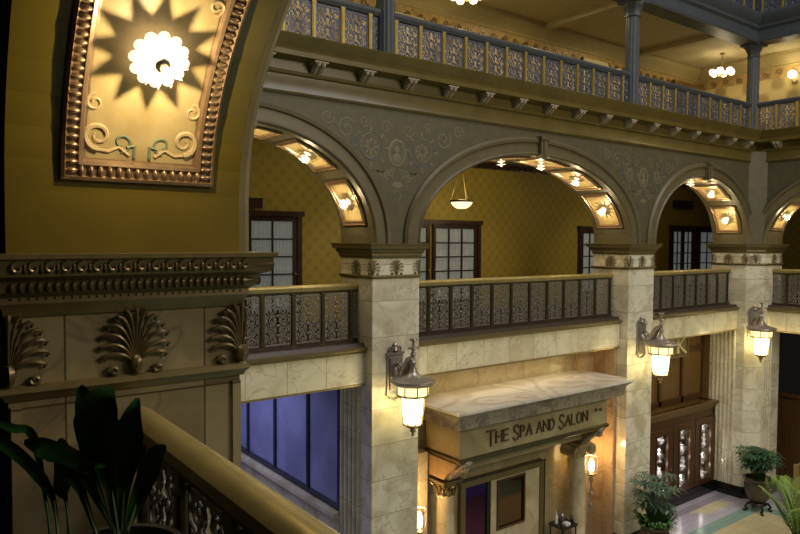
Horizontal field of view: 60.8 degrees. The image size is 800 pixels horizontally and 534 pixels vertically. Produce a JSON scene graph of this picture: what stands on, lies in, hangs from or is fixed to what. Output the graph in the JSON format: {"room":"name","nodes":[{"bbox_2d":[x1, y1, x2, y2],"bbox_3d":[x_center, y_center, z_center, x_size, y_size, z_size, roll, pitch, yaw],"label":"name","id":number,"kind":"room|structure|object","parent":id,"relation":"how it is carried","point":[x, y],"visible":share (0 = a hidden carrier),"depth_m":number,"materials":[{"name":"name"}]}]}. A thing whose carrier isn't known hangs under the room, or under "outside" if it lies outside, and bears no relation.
{"room":"hotel atrium balcony","nodes":[
{"label":"hotel atrium balcony","id":0,"kind":"room"},
{"bbox_2d":[0,215,5,533],"bbox_3d":[-3.005,-0.484,1.615,3.543,4.200,0.180,-1,3,-37],"label":"wall","id":1,"kind":"structure","parent":0,"point":[2,454],"depth_m":2.65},
{"bbox_2d":[0,251,277,533],"bbox_3d":[-1.391,3.242,3.305,1.180,6.638,1.180,-1,3,-37],"label":"pier","id":2,"kind":"object","parent":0,"point":[167,331],"visible":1,"depth_m":2.74,"materials":[{"name":"stone"}]},
{"bbox_2d":[0,0,291,253],"bbox_3d":[-0.547,-1.311,2.157,1.070,2.562,13.200,-1,3,-37],"label":"arch","id":3,"kind":"object","parent":2,"relation":"on","point":[95,158],"visible":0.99,"depth_m":2.67,"materials":[{"name":"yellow paint"}]},
{"bbox_2d":[85,0,224,164],"bbox_3d":[-0.905,-0.779,2.573,0.425,0.711,0.510,-1,3,-37],"label":"decorative panel","id":4,"kind":"object","parent":3,"relation":"attached to","point":[129,121],"depth_m":2.67,"materials":[{"name":"beige paint"}]},
{"bbox_2d":[128,31,189,88],"bbox_3d":[-0.910,-0.778,2.579,0.213,0.200,0.188,0,2,-6],"label":"ceiling light","id":5,"kind":"object","parent":3,"relation":"attached to","point":[156,62],"visible":1,"depth_m":2.55,"materials":[{"name":"beige glass"}]},
{"bbox_3d":[0.600,1.959,0.538,0.720,0.670,5.800,-1,3,-37],"label":"trim","id":6,"kind":"structure","parent":2,"relation":"attached to","visible":0},
{"bbox_2d":[0,385,182,533],"bbox_3d":[-0.932,0.982,1.963,0.630,1.268,0.400,0,2,3],"label":"potted plant","id":7,"kind":"object","parent":6,"relation":"on","point":[109,452],"visible":1,"depth_m":2.01,"materials":[{"name":"green plant"}]},
{"bbox_2d":[136,406,338,533],"bbox_3d":[0.649,1.153,0.538,0.122,0.940,5.800,-1,3,-37],"label":"balustrade","id":8,"kind":"object","parent":6,"relation":"on","point":[202,479],"visible":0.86,"depth_m":2.18,"materials":[{"name":"gold metal"}]},
{"bbox_2d":[241,451,339,533],"bbox_3d":[-2.828,5.061,14.002,0.410,2.120,6.180,-1,3,-37],"label":"wall","id":9,"kind":"structure","parent":0,"point":[330,516],"depth_m":12.64,"materials":[{"name":"stone"}]},
{"bbox_2d":[241,389,339,510],"bbox_3d":[-2.834,2.754,13.868,0.090,2.460,6.220,-1,3,-37],"label":"window","id":10,"kind":"structure","parent":9,"relation":"in","point":[297,438],"depth_m":12.50,"materials":[{"name":"blue glass"}]},
{"bbox_2d":[330,243,430,533],"bbox_3d":[-0.349,2.924,11.312,1.180,6.638,1.180,-1,3,-37],"label":"pier","id":11,"kind":"object","parent":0,"point":[379,454],"visible":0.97,"depth_m":10.89,"materials":[{"name":"beige stone"}]},
{"bbox_2d":[240,341,366,403],"bbox_3d":[-2.382,1.566,9.777,4.120,0.670,0.720,-1,3,-37],"label":"trim","id":12,"kind":"structure","parent":11,"relation":"attached to","point":[280,373],"depth_m":10.11,"materials":[{"name":"stone"}]},
{"bbox_2d":[245,283,358,351],"bbox_3d":[-2.347,0.764,9.705,4.120,0.940,0.122,-1,3,-37],"label":"balustrade","id":13,"kind":"object","parent":12,"relation":"on","point":[350,289],"visible":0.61,"depth_m":10.31,"materials":[{"name":"gold metal"}]},
{"bbox_2d":[385,338,435,435],"bbox_3d":[0.150,1.846,10.543,0.700,1.520,0.870,-1,3,-37],"label":"lantern","id":14,"kind":"object","parent":11,"relation":"attached to","point":[403,380],"visible":1,"depth_m":10.40,"materials":[{"name":"white glass"}]},
{"bbox_2d":[466,477,483,498],"bbox_3d":[0.180,4.140,16.421,5.000,3.800,0.150,-1,3,-37],"label":"wall","id":15,"kind":"structure","parent":0,"point":[476,490],"depth_m":17.73,"materials":[{"name":"paint"}]},
{"bbox_2d":[249,0,710,322],"bbox_3d":[2.046,-2.599,16.797,24.500,7.260,0.200,-1,3,-37],"label":"wall","id":16,"kind":"structure","parent":0,"point":[531,220],"depth_m":16.91,"materials":[{"name":"yellow paint"}]},
{"bbox_2d":[249,198,263,207],"bbox_3d":[-2.797,-1.218,12.980,0.360,0.190,0.200,-1,3,-37],"label":"speaker box","id":17,"kind":"object","parent":16,"relation":"attached to","point":[253,202],"visible":0.64,"depth_m":12.92,"materials":[{"name":"brown wood"}]},
{"bbox_2d":[243,210,304,327],"bbox_3d":[-2.490,0.026,13.328,1.340,2.240,0.140,-1,3,-37],"label":"door","id":18,"kind":"structure","parent":16,"relation":"in","point":[269,231],"depth_m":13.42,"materials":[{"name":"brown wood"}]},
{"bbox_2d":[251,221,291,310],"bbox_3d":[-2.511,-0.025,13.355,0.900,1.740,0.025,-1,3,-37],"label":"curtain","id":19,"kind":"object","parent":18,"relation":"hanging from","point":[266,236],"depth_m":13.39,"materials":[{"name":"white fabric"}]},
{"bbox_2d":[374,7,423,56],"bbox_3d":[-0.014,-4.415,14.984,1.300,2.290,0.100,-1,3,-37],"label":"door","id":20,"kind":"structure","parent":16,"relation":"in","point":[407,32],"depth_m":15.09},
{"bbox_2d":[419,219,483,313],"bbox_3d":[0.756,-0.013,15.759,3.070,2.160,0.140,-1,3,-37],"label":"door","id":21,"kind":"structure","parent":16,"relation":"in","point":[454,242],"depth_m":16.11,"materials":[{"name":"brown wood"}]},
{"bbox_2d":[419,228,425,300],"bbox_3d":[0.138,-0.050,15.339,1.140,1.660,0.025,-1,3,-37],"label":"curtain","id":22,"kind":"object","parent":21,"relation":"hanging from","point":[423,230],"depth_m":15.63,"materials":[{"name":"white fabric"}]},
{"bbox_2d":[435,228,473,299],"bbox_3d":[1.295,-0.078,16.205,1.230,1.660,0.025,-1,3,-37],"label":"curtain","id":23,"kind":"object","parent":21,"relation":"hanging from","point":[454,247],"depth_m":16.19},
{"bbox_2d":[348,0,799,90],"bbox_3d":[6.458,-5.313,8.476,21.700,0.290,18.200,-1,3,-37],"label":"trim","id":24,"kind":"structure","parent":16,"relation":"attached to","point":[414,12],"depth_m":18.25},
{"bbox_2d":[577,226,593,300],"bbox_3d":[5.643,-0.101,19.417,1.780,2.100,0.140,-1,3,-37],"label":"door","id":25,"kind":"structure","parent":16,"relation":"in","point":[585,256],"depth_m":19.09,"materials":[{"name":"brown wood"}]},
{"bbox_2d":[583,233,593,289],"bbox_3d":[5.321,-0.145,19.219,0.590,1.600,0.025,-1,3,-37],"label":"curtain","id":26,"kind":"object","parent":25,"relation":"hanging from","point":[588,256],"depth_m":19.17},
{"bbox_2d":[580,57,608,96],"bbox_3d":[5.430,-4.582,19.056,1.100,2.360,0.100,-1,3,-37],"label":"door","id":27,"kind":"structure","parent":16,"relation":"in","point":[583,58],"depth_m":18.95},
{"bbox_2d":[395,0,799,82],"bbox_3d":[6.460,-5.653,8.463,21.700,0.390,18.200,-1,3,-37],"label":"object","id":28,"kind":"structure","parent":16,"relation":"attached to","point":[476,14],"depth_m":18.30,"materials":[{"name":"paint"}]},
{"bbox_2d":[545,2,719,55],"bbox_3d":[6.197,-6.016,13.802,15.710,0.120,9.300,-1,3,-37],"label":"beam","id":29,"kind":"structure","parent":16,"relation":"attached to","point":[613,6],"depth_m":17.31,"materials":[{"name":"brown wood"}]},
{"bbox_2d":[668,225,697,293],"bbox_3d":[9.145,-0.236,22.036,1.530,2.200,0.140,-1,3,-37],"label":"door","id":30,"kind":"structure","parent":16,"relation":"in","point":[678,234],"depth_m":21.99,"materials":[{"name":"brown wood"}]},
{"bbox_2d":[673,232,680,283],"bbox_3d":[8.871,-0.281,21.874,0.460,1.700,0.025,-1,3,-37],"label":"curtain","id":31,"kind":"object","parent":30,"relation":"hanging from","point":[677,235],"depth_m":21.84,"materials":[{"name":"white fabric"}]},
{"bbox_2d":[684,232,690,283],"bbox_3d":[9.372,-0.293,22.248,0.470,1.700,0.025,-1,3,-37],"label":"curtain","id":32,"kind":"object","parent":30,"relation":"hanging from","point":[687,235],"depth_m":22.21,"materials":[{"name":"white fabric"}]},
{"bbox_2d":[671,79,698,115],"bbox_3d":[9.084,-4.679,21.765,1.400,2.380,0.140,-1,3,-37],"label":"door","id":33,"kind":"structure","parent":16,"relation":"in","point":[674,81],"depth_m":21.64,"materials":[{"name":"brown wood"}]},
{"bbox_2d":[696,226,711,291],"bbox_3d":[10.326,-0.265,22.919,1.280,2.200,0.140,-1,3,-37],"label":"door","id":34,"kind":"structure","parent":16,"relation":"in","point":[704,233],"depth_m":22.81,"materials":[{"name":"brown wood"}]},
{"bbox_2d":[700,232,711,282],"bbox_3d":[10.304,-0.316,22.946,0.840,1.700,0.025,-1,3,-37],"label":"curtain","id":35,"kind":"object","parent":34,"relation":"hanging from","point":[706,237],"depth_m":22.90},
{"bbox_2d":[418,355,572,533],"bbox_3d":[1.968,3.958,13.783,5.710,4.400,0.200,-1,3,-37],"label":"wall","id":36,"kind":"structure","parent":0,"point":[557,467],"depth_m":13.98,"materials":[{"name":"stone"}]},
{"bbox_2d":[418,316,621,375],"bbox_3d":[2.289,1.453,13.273,5.710,0.670,0.720,-1,3,-37],"label":"beam","id":37,"kind":"structure","parent":36,"relation":"attached to","point":[448,352],"depth_m":12.78,"materials":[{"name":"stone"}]},
{"bbox_2d":[419,273,612,334],"bbox_3d":[2.324,0.651,13.200,5.710,0.940,0.122,-1,3,-37],"label":"balustrade","id":38,"kind":"object","parent":37,"relation":"on","point":[512,283],"visible":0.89,"depth_m":13.02,"materials":[{"name":"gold metal"}]},
{"bbox_2d":[253,90,751,243],"bbox_3d":[2.275,-1.631,12.979,16.726,2.362,1.070,-1,3,-37],"label":"wall","id":39,"kind":"structure","parent":0,"point":[390,165],"depth_m":11.32,"materials":[{"name":"paint"}]},
{"bbox_2d":[254,129,270,135],"bbox_3d":[-2.190,-1.950,9.712,0.616,0.045,0.480,-1,3,-37],"label":"arch panel","id":40,"kind":"object","parent":39,"relation":"attached to","point":[257,132],"depth_m":9.85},
{"bbox_2d":[299,152,309,163],"bbox_3d":[-1.443,-1.652,10.283,0.176,0.179,0.175,1,2,5],"label":"ceiling light","id":41,"kind":"object","parent":39,"relation":"attached to","point":[303,158],"visible":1,"depth_m":10.27,"materials":[{"name":"beige glass"}]},
{"bbox_2d":[285,143,328,166],"bbox_3d":[-1.412,-1.695,10.307,0.545,0.288,0.480,-1,3,-37],"label":"light panel","id":42,"kind":"object","parent":39,"relation":"attached to","point":[316,160],"depth_m":10.32,"materials":[{"name":"gold metal"}]},
{"bbox_2d":[339,199,349,209],"bbox_3d":[-0.867,-0.987,10.732,0.184,0.186,0.172,0,2,-18],"label":"ceiling light","id":43,"kind":"object","parent":39,"relation":"attached to","point":[344,203],"visible":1,"depth_m":10.72,"materials":[{"name":"beige glass"}]},
{"bbox_2d":[331,184,361,219],"bbox_3d":[-0.844,-1.017,10.764,0.287,0.541,0.480,-1,3,-37],"label":"light panel","id":44,"kind":"object","parent":39,"relation":"attached to","point":[340,191],"depth_m":10.77,"materials":[{"name":"gold metal"}]},
{"bbox_2d":[263,30,799,161],"bbox_3d":[6.492,-2.683,7.551,17.016,0.770,13.490,-1,3,-37],"label":"trim","id":45,"kind":"structure","parent":39,"relation":"attached to","point":[300,64],"depth_m":11.71,"materials":[{"name":"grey paint"}]},
{"bbox_2d":[536,162,544,169],"bbox_3d":[2.775,-1.989,13.431,0.174,0.167,0.174,1,2,8],"label":"ceiling light","id":46,"kind":"object","parent":39,"relation":"attached to","point":[540,165],"visible":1,"depth_m":13.42,"materials":[{"name":"beige glass"}]},
{"bbox_2d":[523,159,560,167],"bbox_3d":[2.784,-2.048,13.436,0.754,0.084,0.480,-1,3,-37],"label":"arch panel","id":47,"kind":"object","parent":39,"relation":"attached to","point":[547,164],"depth_m":13.52,"materials":[{"name":"beige paint"}]},
{"bbox_2d":[571,178,578,185],"bbox_3d":[3.618,-1.764,14.073,0.169,0.171,0.172,1,2,7],"label":"ceiling light","id":48,"kind":"object","parent":39,"relation":"attached to","point":[574,181],"visible":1,"depth_m":14.06,"materials":[{"name":"beige glass"}]},
{"bbox_2d":[558,172,595,187],"bbox_3d":[3.647,-1.808,14.093,0.705,0.276,0.480,-1,3,-37],"label":"ceiling panel","id":49,"kind":"object","parent":39,"relation":"attached to","point":[584,182],"depth_m":14.12,"materials":[{"name":"beige paint"}]},
{"bbox_2d":[597,208,605,215],"bbox_3d":[4.347,-1.187,14.633,0.190,0.190,0.170,0,2,-15],"label":"ceiling light","id":50,"kind":"object","parent":39,"relation":"attached to","point":[601,211],"visible":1,"depth_m":14.62,"materials":[{"name":"beige glass"}]},
{"bbox_2d":[588,197,618,223],"bbox_3d":[4.362,-1.211,14.656,0.483,0.572,0.480,-1,3,-37],"label":"ceiling panel","id":51,"kind":"object","parent":39,"relation":"attached to","point":[611,216],"depth_m":14.67,"materials":[{"name":"gold metal"}]},
{"bbox_2d":[687,179,704,181],"bbox_3d":[7.130,-2.130,16.689,0.617,0.038,0.480,-1,3,-37],"label":"ceiling panel","id":52,"kind":"object","parent":39,"relation":"attached to","point":[694,180],"depth_m":16.77,"materials":[{"name":"beige paint"}]},
{"bbox_2d":[698,186,725,198],"bbox_3d":[7.915,-1.895,17.288,0.553,0.273,0.480,-1,3,-37],"label":"ceiling panel","id":53,"kind":"object","parent":39,"relation":"attached to","point":[719,193],"depth_m":17.30,"materials":[{"name":"gold metal"}]},
{"bbox_2d":[714,209,737,229],"bbox_3d":[8.498,-1.239,17.755,0.301,0.533,0.480,-1,3,-37],"label":"light panel","id":54,"kind":"object","parent":39,"relation":"attached to","point":[732,224],"depth_m":17.77,"materials":[{"name":"gold metal"}]},
{"bbox_2d":[244,293,799,345],"bbox_3d":[8.197,1.463,10.211,22.700,0.250,18.400,-1,3,-37],"label":"floor","id":55,"kind":"structure","parent":0,"point":[477,311],"depth_m":14.04,"materials":[{"name":"carpet"}]},
{"bbox_2d":[573,352,592,533],"bbox_3d":[4.075,3.919,15.172,0.650,4.390,0.100,-1,3,-37],"label":"cladding","id":56,"kind":"object","parent":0,"point":[582,361],"visible":0.11,"depth_m":15.15,"materials":[{"name":"stone"}]},
{"bbox_2d":[591,348,616,533],"bbox_3d":[4.502,3.925,15.086,0.090,4.390,0.550,-1,3,-37],"label":"cladding","id":57,"kind":"object","parent":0,"point":[604,361],"visible":0.67,"depth_m":14.99,"materials":[{"name":"stone"}]},
{"bbox_2d":[585,243,662,533],"bbox_3d":[4.958,2.795,15.283,1.180,6.638,1.180,-1,3,-37],"label":"pier","id":58,"kind":"object","parent":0,"point":[632,266],"visible":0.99,"depth_m":14.82,"materials":[{"name":"beige stone"}]},
{"bbox_2d":[636,312,678,383],"bbox_3d":[5.489,1.717,14.539,0.700,1.520,0.870,-1,3,-37],"label":"lantern","id":59,"kind":"object","parent":58,"relation":"attached to","point":[660,348],"visible":1,"depth_m":14.41,"materials":[{"name":"white glass"}]},
{"bbox_2d":[465,484,792,533],"bbox_3d":[5.866,6.464,9.064,28.000,0.220,25.000,-1,3,-37],"label":"floor","id":60,"kind":"structure","parent":0,"point":[714,512],"depth_m":16.54,"materials":[{"name":"tile"}]},
{"bbox_2d":[417,506,426,533],"bbox_3d":[0.322,5.199,11.792,0.400,2.060,0.400,-1,3,-37],"label":"wall lamp","id":61,"kind":"object","parent":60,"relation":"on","point":[420,518],"visible":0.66,"depth_m":11.71,"materials":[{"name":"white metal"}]},
{"bbox_2d":[417,370,633,533],"bbox_3d":[2.450,4.256,13.157,4.800,3.860,1.380,-1,3,-37],"label":"portal","id":62,"kind":"object","parent":60,"relation":"on","point":[467,428],"visible":1,"depth_m":12.51,"materials":[{"name":"stone"}]},
{"bbox_2d":[457,458,545,533],"bbox_3d":[2.058,5.111,13.733,2.410,2.100,0.150,-1,3,-37],"label":"door","id":63,"kind":"structure","parent":62,"relation":"attached to","point":[515,494],"depth_m":13.83,"materials":[{"name":"beige wood"}]},
{"bbox_2d":[499,476,522,526],"bbox_3d":[2.233,4.743,13.829,0.720,0.930,0.020,-1,3,-37],"label":"mirror glass","id":64,"kind":"object","parent":63,"relation":"attached to","point":[510,487],"depth_m":13.82,"materials":[{"name":"brown mirror"}]},
{"bbox_2d":[549,518,577,533],"bbox_3d":[3.408,5.749,14.254,0.450,0.800,0.400,-1,3,-37],"label":"side table","id":65,"kind":"object","parent":60,"relation":"on","point":[559,525],"visible":0.74,"depth_m":14.16,"materials":[{"name":"black metal"}]},
{"bbox_2d":[560,511,563,520],"bbox_3d":[3.419,5.244,14.365,0.090,0.200,0.088,-1,3,-37],"label":"bottle","id":66,"kind":"object","parent":65,"relation":"on","point":[561,514],"visible":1,"depth_m":14.33,"materials":[{"name":"grey glass"}]},
{"bbox_2d":[562,521,570,526],"bbox_3d":[3.453,5.324,14.138,0.140,0.060,0.110,-1,3,-37],"label":"tissue box","id":67,"kind":"object","parent":65,"relation":"on","point":[565,523],"visible":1,"depth_m":14.11,"materials":[{"name":"white ceramic"}]},
{"bbox_2d":[586,455,597,533],"bbox_3d":[4.122,5.104,14.723,0.400,2.060,0.400,-1,3,-37],"label":"floor lamp","id":68,"kind":"object","parent":60,"relation":"on","point":[590,467],"visible":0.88,"depth_m":14.68,"materials":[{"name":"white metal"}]},
{"bbox_2d":[626,471,685,533],"bbox_3d":[5.296,5.268,14.316,1.159,1.794,1.349,1,2,8],"label":"potted palm","id":69,"kind":"object","parent":60,"relation":"on","point":[655,520],"visible":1,"depth_m":14.18,"materials":[{"name":"green plant"}]},
{"bbox_2d":[649,397,718,508],"bbox_3d":[6.707,4.818,17.219,4.200,2.460,0.535,-1,3,-37],"label":"door","id":70,"kind":"structure","parent":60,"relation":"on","point":[669,424],"depth_m":17.51,"materials":[{"name":"wood"}]},
{"bbox_2d":[657,448,661,462],"bbox_3d":[6.432,4.668,16.910,0.133,0.350,0.130,-1,3,-37],"label":"figurine","id":71,"kind":"object","parent":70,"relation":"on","point":[659,454],"visible":0.87,"depth_m":16.87,"materials":[{"name":"white ceramic"}]},
{"bbox_2d":[657,467,661,477],"bbox_3d":[6.429,5.128,16.928,0.178,0.270,0.173,-1,3,-37],"label":"vase","id":72,"kind":"object","parent":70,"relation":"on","point":[659,473],"visible":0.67,"depth_m":16.88,"materials":[{"name":"white ceramic"}]},
{"bbox_2d":[658,438,664,445],"bbox_3d":[6.434,4.353,16.897,0.244,0.140,0.238,-1,3,-37],"label":"bowl","id":73,"kind":"object","parent":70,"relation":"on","point":[660,441],"visible":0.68,"depth_m":16.84,"materials":[{"name":"white ceramic"}]},
{"bbox_2d":[679,474,682,486],"bbox_3d":[7.231,5.506,17.546,0.118,0.343,0.115,-1,3,-37],"label":"figurine","id":74,"kind":"object","parent":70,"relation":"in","point":[680,478],"visible":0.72,"depth_m":17.51,"materials":[{"name":"white ceramic"}]},
{"bbox_2d":[680,444,684,454],"bbox_3d":[7.236,4.691,17.513,0.157,0.265,0.153,-1,3,-37],"label":"vase","id":75,"kind":"object","parent":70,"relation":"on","point":[682,450],"visible":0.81,"depth_m":17.46,"materials":[{"name":"white ceramic"}]},
{"bbox_2d":[680,456,684,464],"bbox_3d":[7.364,5.061,17.738,0.133,0.350,0.130,-1,3,-37],"label":"figurine","id":76,"kind":"object","parent":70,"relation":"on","point":[682,461],"visible":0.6,"depth_m":17.70,"materials":[{"name":"white ceramic"}]},
{"bbox_2d":[732,445,786,515],"bbox_3d":[8.875,5.282,16.905,1.158,1.601,1.279,-1,3,-37],"label":"potted palm","id":77,"kind":"object","parent":60,"relation":"on","point":[756,462],"visible":1,"depth_m":16.75,"materials":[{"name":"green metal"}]},
{"bbox_2d":[758,475,799,533],"bbox_3d":[7.808,5.201,13.056,1.668,2.062,1.564,-1,3,-37],"label":"potted palm","id":78,"kind":"object","parent":60,"relation":"on","point":[794,521],"visible":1,"depth_m":13.32,"materials":[{"name":"green plant"}]},
{"bbox_2d":[468,0,799,67],"bbox_3d":[7.552,-5.987,9.329,24.500,0.200,18.300,-1,3,-37],"label":"ceiling","id":79,"kind":"structure","parent":0,"point":[655,31],"depth_m":17.97,"materials":[{"name":"beige paint"}]},
{"bbox_2d":[452,0,477,4],"bbox_3d":[1.380,-5.794,14.028,0.700,0.640,0.706,-1,3,-37],"label":"chandelier","id":80,"kind":"object","parent":79,"relation":"hanging from","point":[460,2],"visible":1,"depth_m":14.21,"materials":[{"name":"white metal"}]},
{"bbox_2d":[709,52,734,76],"bbox_3d":[9.513,-5.976,20.115,0.700,0.670,0.706,-1,3,-37],"label":"chandelier","id":81,"kind":"object","parent":79,"relation":"hanging from","point":[730,70],"visible":1,"depth_m":20.07,"materials":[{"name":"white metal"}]},
{"bbox_2d":[651,336,700,414],"bbox_3d":[6.508,3.832,17.461,4.130,4.410,0.150,-1,3,-37],"label":"wall","id":82,"kind":"structure","parent":0,"point":[692,363],"depth_m":17.98,"materials":[{"name":"brown wood"}]},
{"bbox_2d":[651,335,703,409],"bbox_3d":[6.615,2.610,17.354,4.220,1.940,0.060,-1,3,-37],"label":"trim","id":83,"kind":"structure","parent":82,"relation":"attached to","point":[696,347],"depth_m":17.97,"materials":[{"name":"brown wood"}]},
{"bbox_2d":[669,337,688,359],"bbox_3d":[7.003,2.057,17.494,1.390,0.600,0.142,-1,3,-37],"label":"sign","id":84,"kind":"object","parent":82,"relation":"attached to","point":[682,350],"visible":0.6,"depth_m":17.69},
{"bbox_2d":[700,334,709,400],"bbox_3d":[8.335,3.652,18.578,0.140,4.700,0.240,-1,3,-37],"label":"wall","id":85,"kind":"structure","parent":0,"point":[706,348],"depth_m":18.48,"materials":[{"name":"brown wood"}]},
{"bbox_2d":[653,304,739,339],"bbox_3d":[6.964,1.340,16.771,4.130,0.670,0.720,-1,3,-37],"label":"trim","id":86,"kind":"structure","parent":85,"relation":"attached to","point":[705,320],"depth_m":16.62,"materials":[{"name":"stone"}]},
{"bbox_2d":[653,268,730,310],"bbox_3d":[6.998,0.538,16.698,4.131,0.940,0.122,-1,3,-37],"label":"balustrade","id":87,"kind":"object","parent":86,"relation":"on","point":[706,274],"visible":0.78,"depth_m":16.81,"materials":[{"name":"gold metal"}]},
{"bbox_2d":[706,244,789,498],"bbox_3d":[9.225,2.700,18.276,1.500,6.638,1.500,-1,3,-37],"label":"pier","id":88,"kind":"object","parent":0,"point":[745,388],"visible":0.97,"depth_m":17.80,"materials":[{"name":"beige stone"}]},
{"bbox_2d":[746,302,776,361],"bbox_3d":[9.080,1.632,17.177,0.700,1.520,0.870,1,2,8],"label":"lantern","id":89,"kind":"object","parent":88,"relation":"attached to","point":[758,330],"visible":1,"depth_m":17.01,"materials":[{"name":"white glass"}]},
{"bbox_2d":[766,305,799,333],"bbox_3d":[11.129,1.396,16.024,0.720,0.670,4.550,-1,3,-37],"label":"trim","id":90,"kind":"structure","parent":88,"relation":"attached to","point":[786,319],"depth_m":17.32,"materials":[{"name":"stone"}]},
{"bbox_2d":[772,269,799,306],"bbox_3d":[11.093,0.592,15.961,0.122,0.940,4.550,-1,3,-37],"label":"balustrade","id":91,"kind":"object","parent":90,"relation":"on","point":[788,273],"visible":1,"depth_m":17.48,"materials":[{"name":"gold metal"}]},
{"bbox_2d":[699,74,799,129],"bbox_3d":[15.218,-4.631,15.072,0.200,2.900,18.200,-1,3,-37],"label":"wall","id":92,"kind":"structure","parent":0,"point":[782,87],"depth_m":20.42,"materials":[{"name":"yellow paint"}]},
{"bbox_2d":[788,70,796,83],"bbox_3d":[11.380,-5.512,19.747,0.290,0.384,0.240,-1,3,-37],"label":"wall sconce","id":93,"kind":"object","parent":92,"relation":"attached to","point":[792,74],"visible":1,"depth_m":19.67,"materials":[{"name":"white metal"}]},
{"bbox_2d":[748,151,767,243],"bbox_3d":[9.165,-1.771,17.461,0.340,2.362,0.330,-1,3,-37],"label":"wall","id":94,"kind":"structure","parent":0,"point":[758,168],"depth_m":17.45,"materials":[{"name":"paint"}]},
{"bbox_2d":[762,159,799,243],"bbox_3d":[13.449,-1.550,12.635,1.070,2.362,13.200,-1,3,-37],"label":"wall","id":95,"kind":"structure","parent":0,"point":[783,181],"depth_m":17.24,"materials":[{"name":"paint"}]},
{"bbox_2d":[774,206,796,226],"bbox_3d":[9.905,-1.297,17.505,0.480,0.536,0.371,-1,3,-37],"label":"ceiling panel","id":96,"kind":"object","parent":95,"relation":"attached to","point":[780,222],"depth_m":17.54,"materials":[{"name":"gold metal"}]},
{"bbox_2d":[776,391,799,486],"bbox_3d":[11.636,4.792,17.376,0.180,2.560,5.700,-1,3,-37],"label":"wall","id":97,"kind":"structure","parent":0,"point":[788,415],"depth_m":18.66,"materials":[{"name":"brown wood"}]},
{"bbox_2d":[778,332,799,393],"bbox_3d":[11.200,3.560,20.664,4.650,4.750,0.130,-1,3,-37],"label":"wall","id":98,"kind":"structure","parent":0,"point":[789,345],"depth_m":21.29,"materials":[{"name":"brown wood"}]},
{"bbox_2d":[781,208,799,293],"bbox_3d":[17.116,-0.881,16.663,0.200,4.020,18.200,-1,3,-37],"label":"wall","id":99,"kind":"structure","parent":0,"point":[791,255],"depth_m":22.24,"materials":[{"name":"yellow paint"}]},
{"bbox_2d":[471,162,688,187],"bbox_3d":[11.361,-2.260,12.289,14.200,0.180,18.200,-1,3,-37],"label":"ceiling","id":100,"kind":"structure","parent":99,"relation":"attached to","point":[487,165],"depth_m":17.15,"materials":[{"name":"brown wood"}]},
{"bbox_3d":[2.882,-2.943,15.669,24.500,0.048,2.580,-1,3,-37],"label":"ceiling","id":101,"kind":"structure","parent":0,"visible":0},
{"bbox_2d":[450,172,472,208],"bbox_3d":[1.321,-2.061,14.527,0.500,1.640,0.500,-1,3,-37],"label":"pendant lamp","id":102,"kind":"object","parent":101,"relation":"hanging from","point":[457,203],"visible":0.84,"depth_m":14.41,"materials":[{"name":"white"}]},
{"bbox_3d":[3.023,-3.115,15.474,24.500,0.310,3.450,-1,3,-37],"label":"floor","id":103,"kind":"structure","parent":0,"visible":0},
{"bbox_3d":[5.642,-3.019,9.157,16.920,0.040,10.100,-1,3,-37],"label":"trim","id":104,"kind":"structure","parent":103,"relation":"on","visible":0},
{"bbox_2d":[376,0,394,53],"bbox_3d":[-0.233,-4.392,10.919,0.492,2.490,0.492,-1,3,-37],"label":"column","id":105,"kind":"structure","parent":104,"relation":"on","point":[386,20],"depth_m":10.82,"materials":[{"name":"grey metal"}]},
{"bbox_2d":[611,0,799,45],"bbox_3d":[6.033,-5.803,6.917,19.170,0.730,14.250,-1,3,-37],"label":"trim","id":106,"kind":"structure","parent":105,"relation":"on","point":[731,21],"depth_m":16.94,"materials":[{"name":"blue paint"}]},
{"bbox_2d":[733,0,754,9],"bbox_3d":[5.214,-6.991,14.884,10.450,0.970,0.122,-1,3,-37],"label":"balustrade","id":107,"kind":"object","parent":106,"relation":"on","point":[744,2],"visible":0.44,"depth_m":17.78,"materials":[{"name":"blue metal"}]},
{"bbox_2d":[755,0,799,11],"bbox_3d":[11.794,-6.948,14.815,0.122,0.970,8.000,-1,3,-37],"label":"balustrade","id":108,"kind":"object","parent":106,"relation":"on","point":[762,4],"visible":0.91,"depth_m":17.73,"materials":[{"name":"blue metal"}]},
{"bbox_2d":[281,0,751,127],"bbox_3d":[2.633,-3.702,13.098,16.850,0.970,0.122,-1,3,-37],"label":"balustrade","id":109,"kind":"object","parent":104,"relation":"on","point":[445,32],"visible":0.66,"depth_m":12.55,"materials":[{"name":"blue metal"}]},
{"bbox_2d":[617,0,649,103],"bbox_3d":[5.075,-4.520,14.891,0.492,2.490,0.492,-1,3,-37],"label":"column","id":110,"kind":"structure","parent":104,"relation":"on","point":[632,8],"depth_m":14.77,"materials":[{"name":"blue stone"}]},
{"bbox_2d":[740,42,767,128],"bbox_3d":[9.381,-4.625,18.114,0.492,2.490,0.492,-1,3,-37],"label":"column","id":111,"kind":"structure","parent":104,"relation":"on","point":[753,50],"depth_m":17.99,"materials":[{"name":"blue stone"}]},
{"bbox_2d":[756,96,799,129],"bbox_3d":[12.373,-3.685,14.146,0.122,0.970,10.000,-1,3,-37],"label":"balustrade","id":112,"kind":"object","parent":104,"relation":"on","point":[795,101],"visible":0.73,"depth_m":17.59,"materials":[{"name":"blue metal"}]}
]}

